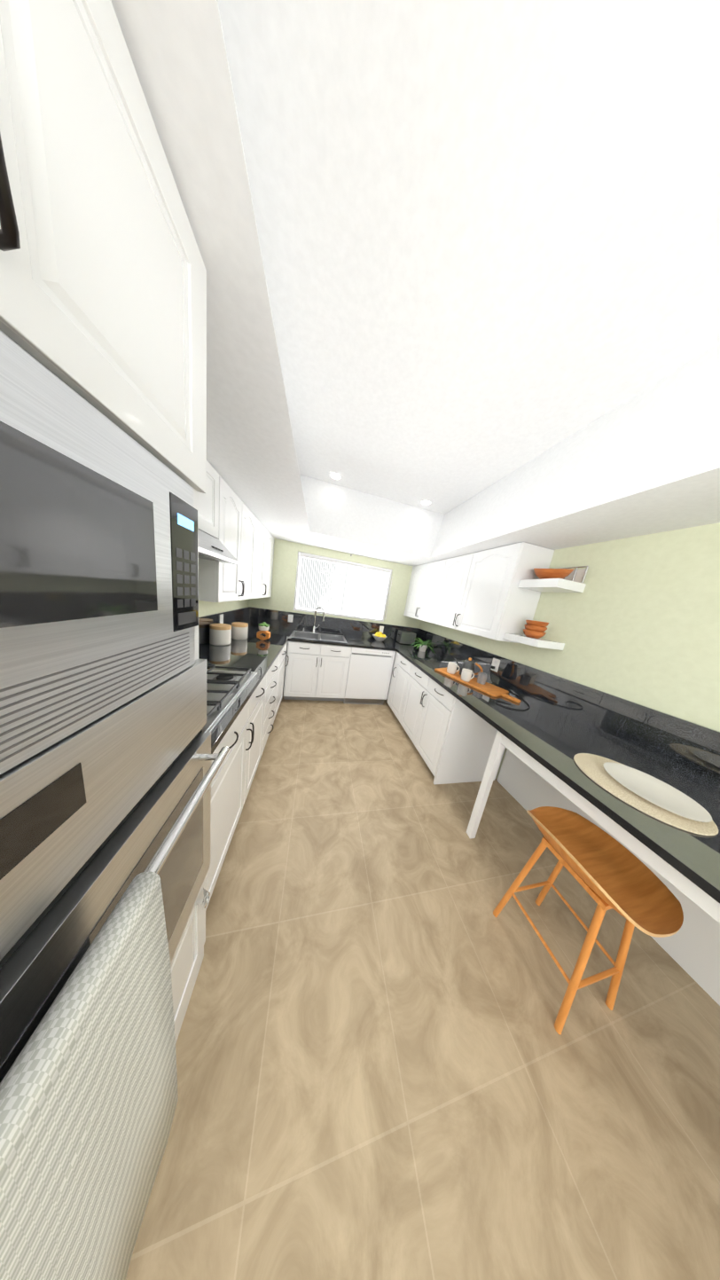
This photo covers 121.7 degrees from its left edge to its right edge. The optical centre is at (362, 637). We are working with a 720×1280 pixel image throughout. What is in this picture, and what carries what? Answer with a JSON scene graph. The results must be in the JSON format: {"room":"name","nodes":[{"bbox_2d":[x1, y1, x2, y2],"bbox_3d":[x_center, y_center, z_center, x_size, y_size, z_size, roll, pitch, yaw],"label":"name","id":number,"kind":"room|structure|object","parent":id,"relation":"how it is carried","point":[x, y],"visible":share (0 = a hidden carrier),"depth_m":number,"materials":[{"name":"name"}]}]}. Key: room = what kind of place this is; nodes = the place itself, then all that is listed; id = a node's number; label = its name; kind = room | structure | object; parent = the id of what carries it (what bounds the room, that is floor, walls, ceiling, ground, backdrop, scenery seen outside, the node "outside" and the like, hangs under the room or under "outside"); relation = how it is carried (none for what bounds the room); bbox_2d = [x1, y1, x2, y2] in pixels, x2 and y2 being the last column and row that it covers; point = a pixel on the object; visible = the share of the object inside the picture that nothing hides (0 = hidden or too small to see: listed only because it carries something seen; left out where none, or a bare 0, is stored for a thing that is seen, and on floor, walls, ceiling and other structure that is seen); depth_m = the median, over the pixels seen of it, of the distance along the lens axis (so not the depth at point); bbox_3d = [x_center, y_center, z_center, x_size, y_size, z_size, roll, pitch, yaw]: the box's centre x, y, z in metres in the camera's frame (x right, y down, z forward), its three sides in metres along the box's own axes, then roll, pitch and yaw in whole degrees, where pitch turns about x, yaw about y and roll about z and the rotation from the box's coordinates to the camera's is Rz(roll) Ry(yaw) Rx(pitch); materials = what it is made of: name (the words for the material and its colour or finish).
{"room":"kitchen","nodes":[
{"label":"kitchen","id":0,"kind":"room"},
{"bbox_2d":[198,599,248,616],"bbox_3d":[-1.135,-0.023,0.153,0.100,2.760,5.820,6,11,-13],"label":"wall","id":1,"kind":"structure","parent":0,"point":[207,608],"depth_m":2.11,"materials":[{"name":"green paint"}]},
{"bbox_2d":[197,460,222,539],"bbox_3d":[-1.000,-0.768,0.821,0.307,0.394,0.993,6,11,-13],"label":"upper cabinet","id":2,"kind":"object","parent":1,"relation":"attached to","point":[208,503],"depth_m":1.23,"materials":[{"name":"white wood"}]},
{"bbox_2d":[198,479,258,602],"bbox_3d":[-1.211,-0.752,1.710,0.307,0.824,0.780,6,11,-13],"label":"upper cabinet","id":3,"kind":"object","parent":1,"relation":"attached to","point":[228,519],"depth_m":1.59,"materials":[{"name":"white wood"}]},
{"bbox_2d":[198,529,239,565],"bbox_3d":[-0.978,-0.496,0.888,0.437,0.146,0.989,6,11,-13],"label":"range hood","id":4,"kind":"object","parent":3,"relation":"attached to","point":[211,548],"visible":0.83,"depth_m":1.17,"materials":[{"name":"silver metal"}]},
{"bbox_2d":[254,519,274,598],"bbox_3d":[-1.377,-0.929,2.492,0.307,0.824,0.857,6,11,-13],"label":"upper cabinet","id":5,"kind":"object","parent":1,"relation":"attached to","point":[263,572],"depth_m":2.47,"materials":[{"name":"white wood"}]},
{"bbox_2d":[248,538,421,628],"bbox_3d":[-0.327,-0.515,3.322,3.010,2.760,0.120,6,11,-13],"label":"wall","id":6,"kind":"structure","parent":0,"point":[284,573],"depth_m":3.08,"materials":[{"name":"green paint"}]},
{"bbox_2d":[293,551,392,621],"bbox_3d":[-0.306,-0.780,3.259,1.489,0.869,0.095,6,11,-13],"label":"window","id":7,"kind":"structure","parent":6,"relation":"in","point":[357,596],"depth_m":3.28,"materials":[{"name":"white"}]},
{"bbox_2d":[296,554,390,618],"bbox_3d":[-0.288,-0.848,3.212,1.419,0.920,0.062,6,11,-13],"label":"window blinds","id":8,"kind":"object","parent":7,"relation":"attached to","point":[313,583],"visible":1,"depth_m":3.21,"materials":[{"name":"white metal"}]},
{"bbox_2d":[110,0,719,566],"bbox_3d":[0.595,-0.974,0.366,3.350,0.640,5.940,6,11,-13],"label":"ceiling","id":9,"kind":"structure","parent":0,"point":[462,261],"depth_m":0.66,"materials":[{"name":"white paint"}]},
{"bbox_2d":[329,471,342,480],"bbox_3d":[-0.285,-1.688,2.102,0.136,0.004,0.136,6,11,-13],"label":"recessed light","id":10,"kind":"object","parent":9,"relation":"in","point":[335,475],"visible":1,"depth_m":2.10,"materials":[{"name":"white"}]},
{"bbox_2d":[420,499,431,505],"bbox_3d":[0.739,-1.580,2.353,0.136,0.004,0.136,6,11,-13],"label":"recessed light","id":11,"kind":"object","parent":9,"relation":"in","point":[425,502],"visible":1,"depth_m":2.35,"materials":[{"name":"white"}]},
{"bbox_2d":[125,691,719,1279],"bbox_3d":[0.218,1.503,0.838,3.350,0.060,5.920,6,11,-13],"label":"floor","id":12,"kind":"structure","parent":0,"point":[387,1070],"depth_m":0.71,"materials":[{"name":"tile"}]},
{"bbox_2d":[0,0,229,1083],"bbox_3d":[-0.723,0.321,0.204,0.786,2.195,0.761,6,11,-13],"label":"tall cabinet","id":13,"kind":"object","parent":12,"relation":"on","point":[108,770],"visible":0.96,"depth_m":0.26,"materials":[{"name":"white wood"}]},
{"bbox_2d":[0,871,178,1279],"bbox_3d":[-0.395,0.789,0.298,0.055,0.748,0.245,6,11,-13],"label":"hanging towel","id":14,"kind":"object","parent":13,"relation":"hanging from","point":[89,1098],"visible":1,"depth_m":0.27,"materials":[{"name":"white fabric"}]},
{"bbox_2d":[205,695,251,910],"bbox_3d":[-1.012,0.812,0.942,0.667,0.878,0.545,6,11,-13],"label":"base cabinet","id":15,"kind":"object","parent":12,"relation":"on","point":[245,738],"depth_m":1.02,"materials":[{"name":"white wood"}]},
{"bbox_2d":[198,610,290,753],"bbox_3d":[-1.057,0.079,1.520,0.690,0.301,1.985,6,11,-13],"label":"countertop","id":16,"kind":"structure","parent":15,"relation":"on","point":[254,653],"depth_m":1.84,"materials":[{"name":"black stone"}]},
{"bbox_2d":[209,623,231,645],"bbox_3d":[-1.390,-0.030,1.961,0.176,0.185,0.176,6,11,-13],"label":"canister","id":17,"kind":"object","parent":16,"relation":"on","point":[220,634],"visible":1,"depth_m":1.90,"materials":[{"name":"white ceramic"}]},
{"bbox_2d":[219,613,223,623],"bbox_3d":[-1.507,-0.187,2.142,0.005,0.118,0.074,6,11,-13],"label":"electrical outlet plate","id":18,"kind":"object","parent":16,"relation":"attached to","point":[221,616],"depth_m":2.14,"materials":[{"name":"white plastic"}]},
{"bbox_2d":[201,665,257,732],"bbox_3d":[-0.929,0.289,1.032,0.505,0.052,0.740,6,11,-13],"label":"cooktop","id":19,"kind":"object","parent":16,"relation":"in","point":[225,689],"visible":0.29,"depth_m":1.14,"materials":[{"name":"silver metal"}]},
{"bbox_2d":[231,621,248,640],"bbox_3d":[-1.366,-0.072,2.229,0.156,0.172,0.156,6,11,-13],"label":"canister","id":20,"kind":"object","parent":16,"relation":"on","point":[239,630],"visible":1,"depth_m":2.17,"materials":[{"name":"white ceramic"}]},
{"bbox_2d":[256,621,270,640],"bbox_3d":[-1.146,-0.075,2.327,0.130,0.208,0.117,6,11,-13],"label":"planter","id":21,"kind":"object","parent":16,"relation":"on","point":[263,627],"visible":1,"depth_m":2.29,"materials":[{"name":"orange ceramic"}]},
{"bbox_2d":[248,669,269,792],"bbox_3d":[-1.110,0.707,1.405,0.667,0.878,0.425,6,11,-13],"label":"base cabinet","id":22,"kind":"object","parent":12,"relation":"on","point":[255,749],"depth_m":1.51,"materials":[{"name":"white wood"}]},
{"bbox_2d":[262,652,280,752],"bbox_3d":[-1.203,0.607,1.844,0.667,0.878,0.495,6,11,-13],"label":"base cabinet","id":23,"kind":"object","parent":12,"relation":"on","point":[275,669],"depth_m":1.95,"materials":[{"name":"white wood"}]},
{"bbox_2d":[276,642,287,712],"bbox_3d":[-1.307,0.496,2.336,0.667,0.878,0.535,6,11,-13],"label":"base cabinet","id":24,"kind":"object","parent":12,"relation":"on","point":[283,654],"depth_m":2.45,"materials":[{"name":"white wood"}]},
{"bbox_2d":[283,640,351,703],"bbox_3d":[-0.690,0.448,3.071,0.841,0.878,0.624,6,11,-13],"label":"base cabinet","id":25,"kind":"object","parent":12,"relation":"on","point":[317,671],"depth_m":2.77,"materials":[{"name":"white wood"}]},
{"bbox_2d":[233,606,397,651],"bbox_3d":[-0.626,-0.047,2.970,2.160,0.474,0.628,6,11,-13],"label":"countertop","id":26,"kind":"structure","parent":25,"relation":"on","point":[333,631],"depth_m":3.20,"materials":[{"name":"black stone"}]},
{"bbox_2d":[287,614,293,622],"bbox_3d":[-1.122,-0.296,3.113,0.074,0.118,0.007,6,11,-13],"label":"electrical outlet plate","id":27,"kind":"object","parent":26,"relation":"attached to","point":[290,616],"depth_m":3.11,"materials":[{"name":"white plastic"}]},
{"bbox_2d":[289,629,347,656],"bbox_3d":[-0.659,0.080,2.997,0.780,0.209,0.485,6,11,-13],"label":"sink","id":28,"kind":"object","parent":26,"relation":"in","point":[297,634],"depth_m":3.13,"materials":[{"name":"silver metal"}]},
{"bbox_2d":[312,606,325,632],"bbox_3d":[-0.681,-0.270,3.115,0.176,0.418,0.144,6,11,-13],"label":"faucet","id":29,"kind":"object","parent":26,"relation":"on","point":[314,626],"visible":1,"depth_m":3.12,"materials":[{"name":"silver metal"}]},
{"bbox_2d":[372,631,387,641],"bbox_3d":[0.279,-0.020,3.311,0.250,0.151,0.250,6,11,-13],"label":"fruit bowl","id":30,"kind":"object","parent":26,"relation":"on","point":[379,636],"visible":1,"depth_m":3.26,"materials":[{"name":"yellow food"}]},
{"bbox_2d":[378,625,384,632],"bbox_3d":[0.320,-0.142,3.453,0.074,0.118,0.007,6,11,-13],"label":"electrical outlet plate","id":31,"kind":"object","parent":26,"relation":"attached to","point":[381,628],"depth_m":3.45,"materials":[{"name":"white plastic"}]},
{"bbox_2d":[344,646,395,704],"bbox_3d":[0.036,0.525,3.242,0.659,0.878,0.624,6,11,-13],"label":"base cabinet","id":32,"kind":"object","parent":12,"relation":"on","point":[369,678],"depth_m":2.94,"materials":[{"name":"white wood"}]},
{"bbox_2d":[343,646,393,704],"bbox_3d":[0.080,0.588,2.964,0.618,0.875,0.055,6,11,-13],"label":"dishwasher","id":33,"kind":"object","parent":32,"relation":"in","point":[369,671],"depth_m":2.93,"materials":[{"name":"white metal"}]},
{"bbox_2d":[386,651,397,700],"bbox_3d":[0.674,0.603,3.344,0.624,0.878,0.720,6,11,-13],"label":"base cabinet","id":34,"kind":"object","parent":12,"relation":"on","point":[396,655],"depth_m":3.01,"materials":[{"name":"white wood"}]},
{"bbox_2d":[386,651,408,717],"bbox_3d":[0.788,0.725,2.805,0.624,0.878,0.407,6,11,-13],"label":"base cabinet","id":35,"kind":"object","parent":12,"relation":"on","point":[401,666],"depth_m":2.76,"materials":[{"name":"white wood"}]},
{"bbox_2d":[397,661,497,784],"bbox_3d":[0.911,0.857,2.224,0.624,0.878,0.810,6,11,-13],"label":"base cabinet","id":36,"kind":"object","parent":12,"relation":"on","point":[451,736],"depth_m":1.87,"materials":[{"name":"white wood"}]},
{"bbox_2d":[383,623,719,903],"bbox_3d":[1.219,0.414,1.586,0.876,0.301,4.216,6,11,-13],"label":"countertop","id":37,"kind":"structure","parent":36,"relation":"on","point":[558,726],"depth_m":1.16,"materials":[{"name":"black stone"}]},
{"bbox_2d":[396,629,416,644],"bbox_3d":[0.730,0.001,3.422,0.272,0.203,0.180,6,11,-13],"label":"toaster","id":38,"kind":"object","parent":37,"relation":"on","point":[404,637],"visible":1,"depth_m":3.34,"materials":[{"name":"silver metal"}]},
{"bbox_2d":[410,637,435,653],"bbox_3d":[0.870,0.108,3.061,0.387,0.173,0.483,6,11,-13],"label":"potted plant","id":39,"kind":"object","parent":37,"relation":"on","point":[423,646],"visible":1,"depth_m":3.02,"materials":[{"name":"green plant"}]},
{"bbox_2d":[434,667,521,703],"bbox_3d":[1.091,0.437,1.947,0.280,0.018,0.750,2,13,-33],"label":"cutting board","id":40,"kind":"object","parent":37,"relation":"on","point":[491,689],"visible":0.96,"depth_m":1.85,"materials":[{"name":"brown wood"}]},
{"bbox_2d":[447,661,459,674],"bbox_3d":[0.947,0.322,2.102,0.122,0.104,0.090,6,11,-13],"label":"mug","id":41,"kind":"object","parent":40,"relation":"on","point":[451,668],"visible":0.98,"depth_m":2.07,"materials":[{"name":"white ceramic"}]},
{"bbox_2d":[460,667,474,682],"bbox_3d":[1.012,0.364,1.935,0.123,0.104,0.090,6,11,-13],"label":"mug","id":42,"kind":"object","parent":40,"relation":"on","point":[467,675],"visible":1,"depth_m":1.90,"materials":[{"name":"white ceramic"}]},
{"bbox_2d":[454,657,483,676],"bbox_3d":[1.087,0.300,2.080,0.217,0.195,0.192,6,11,-13],"label":"kettle","id":43,"kind":"object","parent":40,"relation":"on","point":[469,663],"visible":0.73,"depth_m":2.04,"materials":[{"name":"grey metal"}]},
{"bbox_2d":[476,671,488,684],"bbox_3d":[1.143,0.389,1.923,0.084,0.098,0.084,6,11,-13],"label":"glass tumbler","id":44,"kind":"object","parent":40,"relation":"on","point":[482,678],"visible":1,"depth_m":1.90,"materials":[{"name":"clear glass"}]},
{"bbox_2d":[490,658,500,672],"bbox_3d":[1.389,0.287,2.108,0.007,0.130,0.080,6,11,-16],"label":"electrical outlet plate","id":45,"kind":"object","parent":37,"relation":"attached to","point":[496,663],"depth_m":2.10,"materials":[{"name":"white plastic"}]},
{"bbox_2d":[489,665,530,710],"bbox_3d":[1.219,0.416,1.798,0.433,0.152,0.607,6,11,-13],"label":"power cord","id":46,"kind":"object","parent":37,"relation":"on","point":[492,667],"visible":1,"depth_m":1.65,"materials":[{"name":"black"}]},
{"bbox_2d":[573,753,718,835],"bbox_3d":[1.218,0.666,0.901,0.384,0.006,0.384,6,11,-13],"label":"placemat","id":47,"kind":"object","parent":37,"relation":"on","point":[591,766],"visible":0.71,"depth_m":0.82,"materials":[{"name":"beige fabric"}]},
{"bbox_2d":[603,761,712,822],"bbox_3d":[1.255,0.663,0.877,0.274,0.019,0.274,6,11,-13],"label":"plate","id":48,"kind":"object","parent":47,"relation":"on","point":[657,792],"visible":0.98,"depth_m":0.86,"materials":[{"name":"white ceramic"}]},
{"bbox_2d":[493,806,683,1034],"bbox_3d":[0.934,1.184,0.906,0.459,0.749,0.410,6,11,-13],"label":"stool","id":49,"kind":"object","parent":12,"relation":"on","point":[606,870],"visible":1,"depth_m":0.83,"materials":[{"name":"brown wood"}]},
{"bbox_2d":[466,730,719,1005],"bbox_3d":[1.363,1.208,0.771,0.805,0.878,2.258,6,11,-13],"label":"support","id":50,"kind":"object","parent":12,"relation":"on","point":[691,946],"visible":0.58,"depth_m":1.00,"materials":[{"name":"white wood"}]},
{"bbox_2d":[419,522,719,778],"bbox_3d":[1.837,0.295,0.854,0.100,2.760,5.834,5,11,-16],"label":"wall","id":51,"kind":"structure","parent":0,"point":[637,620],"depth_m":1.23,"materials":[{"name":"green paint"}]},
{"bbox_2d":[403,559,442,621],"bbox_3d":[1.073,-0.665,3.059,0.445,0.824,0.878,6,11,-13],"label":"upper cabinet","id":52,"kind":"object","parent":51,"relation":"attached to","point":[424,577],"depth_m":2.98,"materials":[{"name":"white wood"}]},
{"bbox_2d":[428,555,463,627],"bbox_3d":[1.207,-0.522,2.431,0.444,0.824,0.437,6,11,-13],"label":"upper cabinet","id":53,"kind":"object","parent":51,"relation":"attached to","point":[450,576],"depth_m":2.47,"materials":[{"name":"white wood"}]},
{"bbox_2d":[448,541,554,643],"bbox_3d":[1.303,-0.420,1.978,0.444,0.824,0.513,6,11,-13],"label":"upper cabinet","id":54,"kind":"object","parent":51,"relation":"attached to","point":[482,593],"depth_m":1.81,"materials":[{"name":"white wood"}]},
{"bbox_2d":[503,632,565,650],"bbox_3d":[1.423,0.029,1.686,0.282,0.056,0.282,6,11,-13],"label":"shelf","id":55,"kind":"object","parent":51,"relation":"attached to","point":[539,642],"visible":0.92,"depth_m":1.58,"materials":[{"name":"white wood"}]},
{"bbox_2d":[523,619,549,638],"bbox_3d":[1.425,-0.067,1.663,0.148,0.138,0.148,6,11,-13],"label":"bowls","id":56,"kind":"object","parent":55,"relation":"on","point":[536,629],"visible":1,"depth_m":1.61,"materials":[{"name":"orange wood"}]},
{"bbox_2d":[518,578,586,592],"bbox_3d":[1.490,-0.411,1.600,0.282,0.063,0.282,6,11,-13],"label":"shelf","id":57,"kind":"object","parent":51,"relation":"attached to","point":[553,585],"visible":1,"depth_m":1.51,"materials":[{"name":"white wood"}]},
{"bbox_2d":[533,568,573,579],"bbox_3d":[1.483,-0.503,1.577,0.233,0.117,0.234,6,11,-13],"label":"bowl","id":58,"kind":"object","parent":57,"relation":"on","point":[550,573],"visible":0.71,"depth_m":1.51,"materials":[{"name":"orange wood"}]},
{"bbox_2d":[561,565,588,583],"bbox_3d":[1.622,-0.492,1.609,0.017,0.128,0.258,5,11,-16],"label":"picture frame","id":59,"kind":"object","parent":57,"relation":"on","point":[578,576],"visible":0.42,"depth_m":1.53,"materials":[{"name":"white metal"}]}
]}

